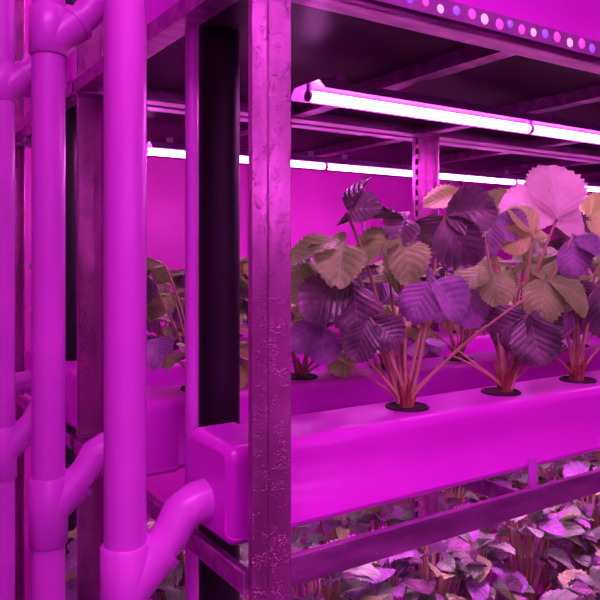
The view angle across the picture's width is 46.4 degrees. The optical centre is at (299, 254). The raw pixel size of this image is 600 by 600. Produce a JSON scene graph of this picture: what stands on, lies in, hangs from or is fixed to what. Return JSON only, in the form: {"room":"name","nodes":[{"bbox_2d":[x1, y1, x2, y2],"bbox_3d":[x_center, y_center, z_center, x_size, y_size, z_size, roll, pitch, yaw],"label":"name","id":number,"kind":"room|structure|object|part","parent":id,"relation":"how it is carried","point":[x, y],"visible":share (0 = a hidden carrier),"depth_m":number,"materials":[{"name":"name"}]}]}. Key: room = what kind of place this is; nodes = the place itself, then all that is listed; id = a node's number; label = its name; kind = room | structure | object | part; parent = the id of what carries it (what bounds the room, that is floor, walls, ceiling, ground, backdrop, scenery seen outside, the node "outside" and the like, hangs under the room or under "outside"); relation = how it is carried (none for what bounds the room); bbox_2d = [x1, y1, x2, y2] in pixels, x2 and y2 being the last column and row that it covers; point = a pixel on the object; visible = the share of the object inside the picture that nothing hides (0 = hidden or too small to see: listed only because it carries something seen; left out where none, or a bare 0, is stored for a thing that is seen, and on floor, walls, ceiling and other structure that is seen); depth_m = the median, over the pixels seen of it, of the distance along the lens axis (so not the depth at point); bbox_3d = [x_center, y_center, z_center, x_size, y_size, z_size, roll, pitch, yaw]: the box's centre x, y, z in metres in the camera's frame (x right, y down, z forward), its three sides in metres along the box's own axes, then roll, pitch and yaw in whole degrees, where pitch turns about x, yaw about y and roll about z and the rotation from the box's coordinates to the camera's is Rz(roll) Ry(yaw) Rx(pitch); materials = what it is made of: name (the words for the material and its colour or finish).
{"room":"indoor hydroponic farm","nodes":[
{"label":"indoor hydroponic farm","id":0,"kind":"room"},
{"bbox_2d":[25,0,595,599],"bbox_3d":[-0.469,-0.025,2.543,6.400,2.550,0.070,0,0,-33],"label":"wall","id":1,"kind":"structure","parent":0,"point":[317,204],"depth_m":2.53,"materials":[{"name":"white paint"}]},
{"bbox_2d":[361,175,598,234],"bbox_3d":[-0.420,-0.025,2.529,6.065,2.550,0.012,0,0,-33],"label":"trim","id":2,"kind":"structure","parent":1,"relation":"attached to","point":[363,177],"depth_m":2.98,"materials":[{"name":"metal"}]},
{"bbox_2d":[439,538,543,595],"bbox_3d":[0.796,1.275,0.610,6.400,0.050,4.550,0,0,-33],"label":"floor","id":3,"kind":"structure","parent":0,"point":[540,590],"depth_m":2.62,"materials":[{"name":"concrete"}]},
{"bbox_2d":[0,0,30,599],"bbox_3d":[-0.448,-0.025,1.147,0.122,2.550,0.048,0,0,-33],"label":"drain pipe","id":4,"kind":"object","parent":3,"relation":"on","point":[15,76],"visible":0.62,"depth_m":1.11,"materials":[{"name":"white plastic"}]},
{"bbox_2d":[15,89,30,396],"bbox_3d":[-0.582,-0.025,1.352,0.122,2.550,0.048,0,0,-33],"label":"drain pipe","id":5,"kind":"object","parent":3,"relation":"on","point":[22,379],"visible":0.13,"depth_m":1.36,"materials":[{"name":"white plastic"}]},
{"bbox_2d":[29,0,103,599],"bbox_3d":[-0.281,-0.025,0.891,0.122,2.550,0.048,0,0,-33],"label":"drain pipe","id":6,"kind":"object","parent":3,"relation":"on","point":[56,28],"visible":0.91,"depth_m":0.85,"materials":[{"name":"white plastic"}]},
{"bbox_2d":[65,0,76,559],"bbox_3d":[-0.437,-0.025,1.298,0.050,2.550,0.050,0,0,-33],"label":"pipe","id":7,"kind":"object","parent":3,"relation":"on","point":[71,114],"visible":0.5,"depth_m":1.28,"materials":[{"name":"plastic"}]},
{"bbox_2d":[100,0,214,599],"bbox_3d":[-0.139,-0.025,0.686,0.112,2.550,0.048,0,0,-33],"label":"drain pipe","id":8,"kind":"object","parent":3,"relation":"on","point":[134,561],"visible":1,"depth_m":0.65,"materials":[{"name":"white plastic"}]},
{"bbox_2d":[185,26,198,599],"bbox_3d":[-0.122,-0.025,0.789,0.018,2.550,0.018,0,0,-33],"label":"conduit","id":9,"kind":"object","parent":3,"relation":"on","point":[191,35],"visible":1,"depth_m":0.78,"materials":[{"name":"white plastic"}]},
{"bbox_2d":[199,26,239,599],"bbox_3d":[-0.100,-0.025,0.861,0.058,2.550,0.058,0,0,-33],"label":"pipe","id":10,"kind":"object","parent":3,"relation":"on","point":[219,46],"visible":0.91,"depth_m":0.84,"materials":[{"name":"plastic"}]},
{"bbox_2d":[15,0,599,599],"bbox_3d":[0.377,0.100,1.944,2.166,2.300,0.598,0,0,-33],"label":"rack","id":11,"kind":"object","parent":3,"relation":"on","point":[162,121],"visible":0.05,"depth_m":1.62,"materials":[{"name":"metal"}]},
{"bbox_2d":[25,95,30,115],"bbox_3d":[0.365,-0.326,1.972,2.150,0.099,0.106,0,0,-33],"label":"channel","id":12,"kind":"object","parent":11,"relation":"on","point":[27,99],"visible":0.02,"depth_m":1.40,"materials":[{"name":"plastic"}]},
{"bbox_2d":[65,48,76,93],"bbox_3d":[0.499,-0.326,1.767,2.150,0.099,0.106,0,0,-33],"label":"channel","id":13,"kind":"object","parent":11,"relation":"on","point":[71,61],"visible":0.02,"depth_m":1.14,"materials":[{"name":"plastic"}]},
{"bbox_2d":[25,325,453,395],"bbox_3d":[0.365,0.234,1.972,2.150,0.099,0.106,0,0,-33],"label":"channel","id":14,"kind":"object","parent":11,"relation":"on","point":[243,336],"visible":0.02,"depth_m":1.50,"materials":[{"name":"plastic"}]},
{"bbox_2d":[147,283,184,335],"bbox_3d":[-0.303,0.103,1.547,0.226,0.169,0.200,0,0,-26],"label":"plant","id":15,"kind":"object","parent":14,"relation":"on","point":[153,326],"visible":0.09,"depth_m":1.50,"materials":[{"name":"green plant"}]},
{"bbox_2d":[147,137,335,169],"bbox_3d":[-0.132,-0.231,1.603,0.466,0.040,0.090,0,0,-33],"label":"tube light","id":16,"kind":"object","parent":11,"relation":"attached to","point":[166,147],"visible":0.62,"depth_m":1.56,"materials":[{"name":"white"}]},
{"bbox_2d":[65,329,599,427],"bbox_3d":[0.499,0.234,1.767,2.150,0.099,0.106,0,0,-33],"label":"channel","id":17,"kind":"object","parent":11,"relation":"on","point":[175,376],"visible":0.09,"depth_m":1.24,"materials":[{"name":"plastic"}]},
{"bbox_2d":[154,269,247,339],"bbox_3d":[-0.163,0.104,1.329,0.217,0.167,0.236,0,0,-19],"label":"plant","id":18,"kind":"object","parent":17,"relation":"on","point":[178,278],"visible":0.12,"depth_m":1.31,"materials":[{"name":"green plant"}]},
{"bbox_2d":[326,263,381,327],"bbox_3d":[0.106,0.101,1.527,0.202,0.173,0.228,0,0,-12],"label":"plant","id":19,"kind":"object","parent":17,"relation":"on","point":[378,266],"visible":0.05,"depth_m":1.45,"materials":[{"name":"green plant"}]},
{"bbox_2d":[381,264,464,339],"bbox_3d":[0.269,0.090,1.604,0.243,0.197,0.206,0,0,29],"label":"plant","id":20,"kind":"object","parent":17,"relation":"on","point":[408,334],"visible":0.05,"depth_m":1.55,"materials":[{"name":"green plant"}]},
{"bbox_2d":[439,256,514,331],"bbox_3d":[0.391,0.092,1.708,0.250,0.192,0.272,0,0,39],"label":"plant","id":21,"kind":"object","parent":17,"relation":"on","point":[444,269],"visible":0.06,"depth_m":1.64,"materials":[{"name":"green plant"}]},
{"bbox_2d":[502,263,526,283],"bbox_3d":[0.551,0.102,1.791,0.202,0.171,0.228,0,0,-3],"label":"plant","id":22,"kind":"object","parent":17,"relation":"on","point":[514,270],"visible":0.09,"depth_m":1.84,"materials":[{"name":"green plant"}]},
{"bbox_2d":[318,154,411,175],"bbox_3d":[0.188,-0.231,1.672,0.388,0.040,0.233,0,0,-33],"label":"tube light","id":23,"kind":"object","parent":11,"relation":"attached to","point":[343,162],"depth_m":1.78,"materials":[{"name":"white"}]},
{"bbox_2d":[151,480,582,599],"bbox_3d":[0.365,0.794,1.972,2.150,0.099,0.106,0,0,-33],"label":"channel","id":24,"kind":"object","parent":11,"relation":"on","point":[494,531],"visible":0.02,"depth_m":1.70,"materials":[{"name":"plastic"}]},
{"bbox_2d":[439,168,525,184],"bbox_3d":[0.508,-0.231,1.880,0.468,0.040,0.230,0,0,-33],"label":"tube light","id":25,"kind":"object","parent":11,"relation":"attached to","point":[502,177],"depth_m":2.01,"materials":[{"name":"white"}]},
{"bbox_2d":[381,524,593,599],"bbox_3d":[0.499,0.794,1.767,2.150,0.099,0.106,0,0,-33],"label":"channel","id":26,"kind":"object","parent":11,"relation":"on","point":[494,575],"visible":0.02,"depth_m":1.74,"materials":[{"name":"plastic"}]},
{"bbox_2d":[65,527,173,599],"bbox_3d":[-0.329,0.610,1.227,0.220,0.274,0.220,0,0,-20],"label":"plant","id":27,"kind":"object","parent":26,"relation":"on","point":[71,558],"visible":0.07,"depth_m":1.18,"materials":[{"name":"green plant"}]},
{"bbox_2d":[147,518,184,599],"bbox_3d":[-0.224,0.602,1.281,0.223,0.290,0.222,0,0,40],"label":"plant","id":28,"kind":"object","parent":26,"relation":"on","point":[173,578],"visible":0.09,"depth_m":1.22,"materials":[{"name":"green plant"}]},
{"bbox_2d":[176,543,247,586],"bbox_3d":[-0.127,0.612,1.350,0.198,0.271,0.238,0,0,12],"label":"plant","id":29,"kind":"object","parent":26,"relation":"on","point":[243,547],"visible":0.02,"depth_m":1.27,"materials":[{"name":"green plant"}]},
{"bbox_2d":[241,522,323,595],"bbox_3d":[-0.038,0.618,1.417,0.199,0.257,0.207,0,0,1],"label":"plant","id":30,"kind":"object","parent":26,"relation":"on","point":[296,536],"visible":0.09,"depth_m":1.38,"materials":[{"name":"green plant"}]},
{"bbox_2d":[291,507,379,597],"bbox_3d":[0.066,0.610,1.481,0.221,0.275,0.221,0,0,-24],"label":"plant","id":31,"kind":"object","parent":26,"relation":"on","point":[328,525],"visible":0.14,"depth_m":1.44,"materials":[{"name":"green plant"}]},
{"bbox_2d":[334,500,411,563],"bbox_3d":[0.152,0.606,1.549,0.217,0.282,0.216,0,0,-44],"label":"plant","id":32,"kind":"object","parent":26,"relation":"on","point":[402,510],"visible":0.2,"depth_m":1.49,"materials":[{"name":"green plant"}]},
{"bbox_2d":[381,488,452,577],"bbox_3d":[0.251,0.606,1.609,0.248,0.282,0.206,0,0,30],"label":"plant","id":33,"kind":"object","parent":26,"relation":"on","point":[441,494],"visible":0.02,"depth_m":1.56,"materials":[{"name":"green plant"}]},
{"bbox_2d":[407,486,479,556],"bbox_3d":[0.341,0.609,1.671,0.223,0.277,0.214,0,0,-45],"label":"plant","id":34,"kind":"object","parent":26,"relation":"on","point":[451,501],"visible":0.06,"depth_m":1.63,"materials":[{"name":"green plant"}]},
{"bbox_2d":[444,474,519,555],"bbox_3d":[0.447,0.625,1.733,0.197,0.245,0.197,0,0,-44],"label":"plant","id":35,"kind":"object","parent":26,"relation":"on","point":[506,482],"visible":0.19,"depth_m":1.70,"materials":[{"name":"green plant"}]},
{"bbox_2d":[491,468,552,546],"bbox_3d":[0.534,0.602,1.804,0.224,0.291,0.223,0,0,-5],"label":"plant","id":36,"kind":"object","parent":26,"relation":"on","point":[523,479],"visible":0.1,"depth_m":1.75,"materials":[{"name":"green plant"}]},
{"bbox_2d":[512,454,584,537],"bbox_3d":[0.645,0.608,1.852,0.244,0.278,0.203,0,0,-42],"label":"plant","id":37,"kind":"object","parent":26,"relation":"on","point":[560,465],"visible":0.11,"depth_m":1.84,"materials":[{"name":"green plant"}]},
{"bbox_2d":[538,453,597,499],"bbox_3d":[0.742,0.628,1.917,0.192,0.239,0.184,0,0,-23],"label":"plant","id":38,"kind":"object","parent":26,"relation":"on","point":[593,456],"visible":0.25,"depth_m":1.88,"materials":[{"name":"green plant"}]},
{"bbox_2d":[582,450,599,498],"bbox_3d":[0.831,0.611,1.982,0.219,0.272,0.219,0,0,-22],"label":"plant","id":39,"kind":"object","parent":26,"relation":"on","point":[597,463],"visible":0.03,"depth_m":1.96,"materials":[{"name":"green plant"}]},
{"bbox_2d":[508,172,528,184],"bbox_3d":[0.617,-0.231,1.945,0.225,0.040,0.219,0,0,-33],"label":"tube light","id":40,"kind":"object","parent":11,"relation":"attached to","point":[524,174],"depth_m":2.13,"materials":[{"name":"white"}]},
{"bbox_2d":[583,181,599,191],"bbox_3d":[0.905,-0.231,2.171,0.320,0.040,0.178,0,0,-33],"label":"tube light","id":41,"kind":"object","parent":11,"relation":"attached to","point":[593,186],"depth_m":2.30,"materials":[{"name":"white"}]},
{"bbox_2d":[74,0,599,599],"bbox_3d":[0.700,0.100,1.449,2.166,2.300,0.573,0,0,-33],"label":"rack","id":42,"kind":"object","parent":3,"relation":"on","point":[285,45],"depth_m":0.85,"materials":[{"name":"metal"}]},
{"bbox_2d":[147,0,178,23],"bbox_3d":[0.666,-0.326,1.511,2.150,0.099,0.106,0,0,-33],"label":"channel","id":43,"kind":"object","parent":42,"relation":"on","point":[155,8],"visible":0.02,"depth_m":0.89,"materials":[{"name":"plastic"}]},
{"bbox_2d":[147,339,599,476],"bbox_3d":[0.666,0.234,1.511,2.150,0.099,0.106,0,0,-33],"label":"channel","id":44,"kind":"object","parent":42,"relation":"on","point":[318,391],"visible":0.28,"depth_m":1.06,"materials":[{"name":"plastic"}]},
{"bbox_2d":[147,257,247,388],"bbox_3d":[-0.141,0.095,0.997,0.196,0.187,0.231,0,0,19],"label":"plant","id":45,"kind":"object","parent":44,"relation":"on","point":[160,348],"visible":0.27,"depth_m":0.97,"materials":[{"name":"green plant"}]},
{"bbox_2d":[240,257,379,378],"bbox_3d":[0.017,0.094,1.071,0.248,0.188,0.219,0,0,30],"label":"plant","id":46,"kind":"object","parent":44,"relation":"on","point":[339,368],"visible":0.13,"depth_m":1.06,"materials":[{"name":"green plant"}]},
{"bbox_2d":[377,305,447,366],"bbox_3d":[0.154,0.110,1.171,0.185,0.157,0.209,0,0,-21],"label":"plant","id":47,"kind":"object","parent":44,"relation":"on","point":[434,345],"visible":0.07,"depth_m":1.11,"materials":[{"name":"green plant"}]},
{"bbox_2d":[410,267,523,358],"bbox_3d":[0.294,0.105,1.261,0.216,0.167,0.236,0,0,-3],"label":"plant","id":48,"kind":"object","parent":44,"relation":"on","point":[414,332],"visible":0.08,"depth_m":1.26,"materials":[{"name":"green plant"}]},
{"bbox_2d":[448,256,563,346],"bbox_3d":[0.436,0.088,1.368,0.247,0.200,0.209,0,0,-40],"label":"plant","id":49,"kind":"object","parent":44,"relation":"on","point":[519,298],"visible":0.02,"depth_m":1.41,"materials":[{"name":"green plant"}]},
{"bbox_2d":[188,370,599,544],"bbox_3d":[0.803,0.234,1.302,2.150,0.099,0.106,0,0,-33],"label":"channel","id":50,"kind":"object","parent":42,"relation":"on","point":[348,460],"visible":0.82,"depth_m":0.81,"materials":[{"name":"plastic"}]},
{"bbox_2d":[291,177,528,407],"bbox_3d":[0.123,0.046,0.897,0.324,0.286,0.142,0,0,-3],"label":"plant","id":51,"kind":"object","parent":50,"relation":"on","point":[354,300],"visible":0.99,"depth_m":0.86,"materials":[{"name":"green plant"}]},
{"bbox_2d":[422,165,599,391],"bbox_3d":[0.302,0.030,0.992,0.261,0.317,0.138,0,0,5],"label":"plant","id":52,"kind":"object","parent":50,"relation":"on","point":[534,335],"visible":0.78,"depth_m":0.96,"materials":[{"name":"green plant"}]},
{"bbox_2d":[513,191,599,380],"bbox_3d":[0.415,0.045,1.079,0.188,0.287,0.112,0,0,-5],"label":"plant","id":53,"kind":"object","parent":50,"relation":"on","point":[589,209],"visible":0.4,"depth_m":1.05,"materials":[{"name":"green plant"}]},
{"bbox_2d":[562,273,599,347],"bbox_3d":[0.546,0.085,1.138,0.244,0.207,0.276,0,0,-30],"label":"plant","id":54,"kind":"object","parent":50,"relation":"on","point":[582,277],"visible":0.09,"depth_m":1.16,"materials":[{"name":"green plant"}]},
{"bbox_2d":[291,75,550,133],"bbox_3d":[0.204,-0.231,1.089,0.466,0.040,0.090,0,0,-33],"label":"tube light","id":55,"kind":"object","parent":42,"relation":"attached to","point":[334,91],"visible":0.99,"depth_m":1.05,"materials":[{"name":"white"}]},
{"bbox_3d":[0.856,-0.266,1.213,2.040,0.020,0.005,0,0,-33],"label":"led strip","id":56,"kind":"part","parent":42,"relation":"part of","materials":[{"name":"white plastic"}]},
{"bbox_2d":[450,0,599,41],"bbox_3d":[0.803,-0.326,1.302,2.150,0.099,0.106,0,0,-33],"label":"channel","id":57,"kind":"object","parent":42,"relation":"on","point":[581,18],"visible":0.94,"depth_m":0.94,"materials":[{"name":"plastic"}]},
{"bbox_3d":[0.689,0.285,1.139,0.916,0.046,0.040,0,0,-33],"label":"channel bracket","id":58,"kind":"part","parent":42,"relation":"part of","materials":[{"name":"white plastic"}]},
{"bbox_2d":[509,112,599,144],"bbox_3d":[0.692,-0.231,1.409,0.701,0.040,0.090,0,0,-33],"label":"tube light","id":59,"kind":"object","parent":42,"relation":"attached to","point":[559,128],"visible":0.87,"depth_m":1.26,"materials":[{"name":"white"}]},
{"bbox_3d":[0.803,0.794,1.302,2.150,0.099,0.106,0,0,-33],"label":"channel","id":60,"kind":"object","parent":42,"relation":"on","visible":0},
{"bbox_2d":[521,589,577,599],"bbox_3d":[0.361,0.620,1.004,0.223,0.254,0.185,0,0,-32],"label":"plant","id":61,"kind":"object","parent":60,"relation":"on","point":[563,594],"visible":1,"depth_m":1.03,"materials":[{"name":"green plant"}]},
{"bbox_2d":[540,566,599,599],"bbox_3d":[0.462,0.619,1.077,0.198,0.257,0.206,0,0,-28],"label":"plant","id":62,"kind":"object","parent":60,"relation":"on","point":[578,582],"visible":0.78,"depth_m":1.11,"materials":[{"name":"green plant"}]},
{"bbox_2d":[594,549,599,599],"bbox_3d":[0.559,0.621,1.142,0.204,0.253,0.204,0,0,33],"label":"plant","id":63,"kind":"object","parent":60,"relation":"on","point":[597,553],"visible":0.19,"depth_m":1.16,"materials":[{"name":"green plant"}]},
{"bbox_3d":[0.666,0.794,1.511,2.150,0.099,0.106,0,0,-33],"label":"channel","id":64,"kind":"object","parent":42,"relation":"on","visible":0},
{"bbox_2d":[240,560,298,599],"bbox_3d":[-0.076,0.606,1.030,0.206,0.282,0.248,0,0,-9],"label":"plant","id":65,"kind":"object","parent":64,"relation":"on","point":[244,562],"visible":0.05,"depth_m":1.06,"materials":[{"name":"green plant"}]},
{"bbox_2d":[291,539,380,599],"bbox_3d":[0.025,0.600,1.094,0.228,0.295,0.237,0,0,-2],"label":"plant","id":66,"kind":"object","parent":64,"relation":"on","point":[347,579],"visible":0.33,"depth_m":1.08,"materials":[{"name":"green plant"}]},
{"bbox_2d":[325,549,436,599],"bbox_3d":[0.139,0.617,1.168,0.210,0.261,0.210,0,0,-29],"label":"plant","id":67,"kind":"object","parent":64,"relation":"on","point":[386,590],"visible":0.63,"depth_m":1.14,"materials":[{"name":"green plant"}]},
{"bbox_2d":[385,536,487,599],"bbox_3d":[0.232,0.607,1.239,0.215,0.280,0.214,0,0,42],"label":"plant","id":68,"kind":"object","parent":64,"relation":"on","point":[458,560],"visible":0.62,"depth_m":1.21,"materials":[{"name":"green plant"}]},
{"bbox_2d":[435,529,534,599],"bbox_3d":[0.316,0.626,1.282,0.177,0.242,0.213,0,0,-38],"label":"plant","id":69,"kind":"object","parent":64,"relation":"on","point":[479,589],"visible":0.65,"depth_m":1.25,"materials":[{"name":"green plant"}]},
{"bbox_2d":[459,488,584,599],"bbox_3d":[0.423,0.601,1.363,0.235,0.293,0.226,0,0,-11],"label":"plant","id":70,"kind":"object","parent":64,"relation":"on","point":[554,529],"visible":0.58,"depth_m":1.33,"materials":[{"name":"green plant"}]},
{"bbox_2d":[508,502,598,591],"bbox_3d":[0.516,0.620,1.411,0.205,0.255,0.205,0,0,25],"label":"plant","id":71,"kind":"object","parent":64,"relation":"on","point":[550,573],"visible":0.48,"depth_m":1.38,"materials":[{"name":"green plant"}]},
{"bbox_2d":[537,462,599,577],"bbox_3d":[0.613,0.598,1.461,0.229,0.298,0.229,0,0,15],"label":"plant","id":72,"kind":"object","parent":64,"relation":"on","point":[591,510],"visible":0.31,"depth_m":1.46,"materials":[{"name":"green plant"}]},
{"bbox_2d":[584,467,599,542],"bbox_3d":[0.714,0.608,1.537,0.203,0.279,0.245,0,0,-1],"label":"plant","id":73,"kind":"object","parent":64,"relation":"on","point":[594,468],"visible":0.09,"depth_m":1.54,"materials":[{"name":"green plant"}]}
]}

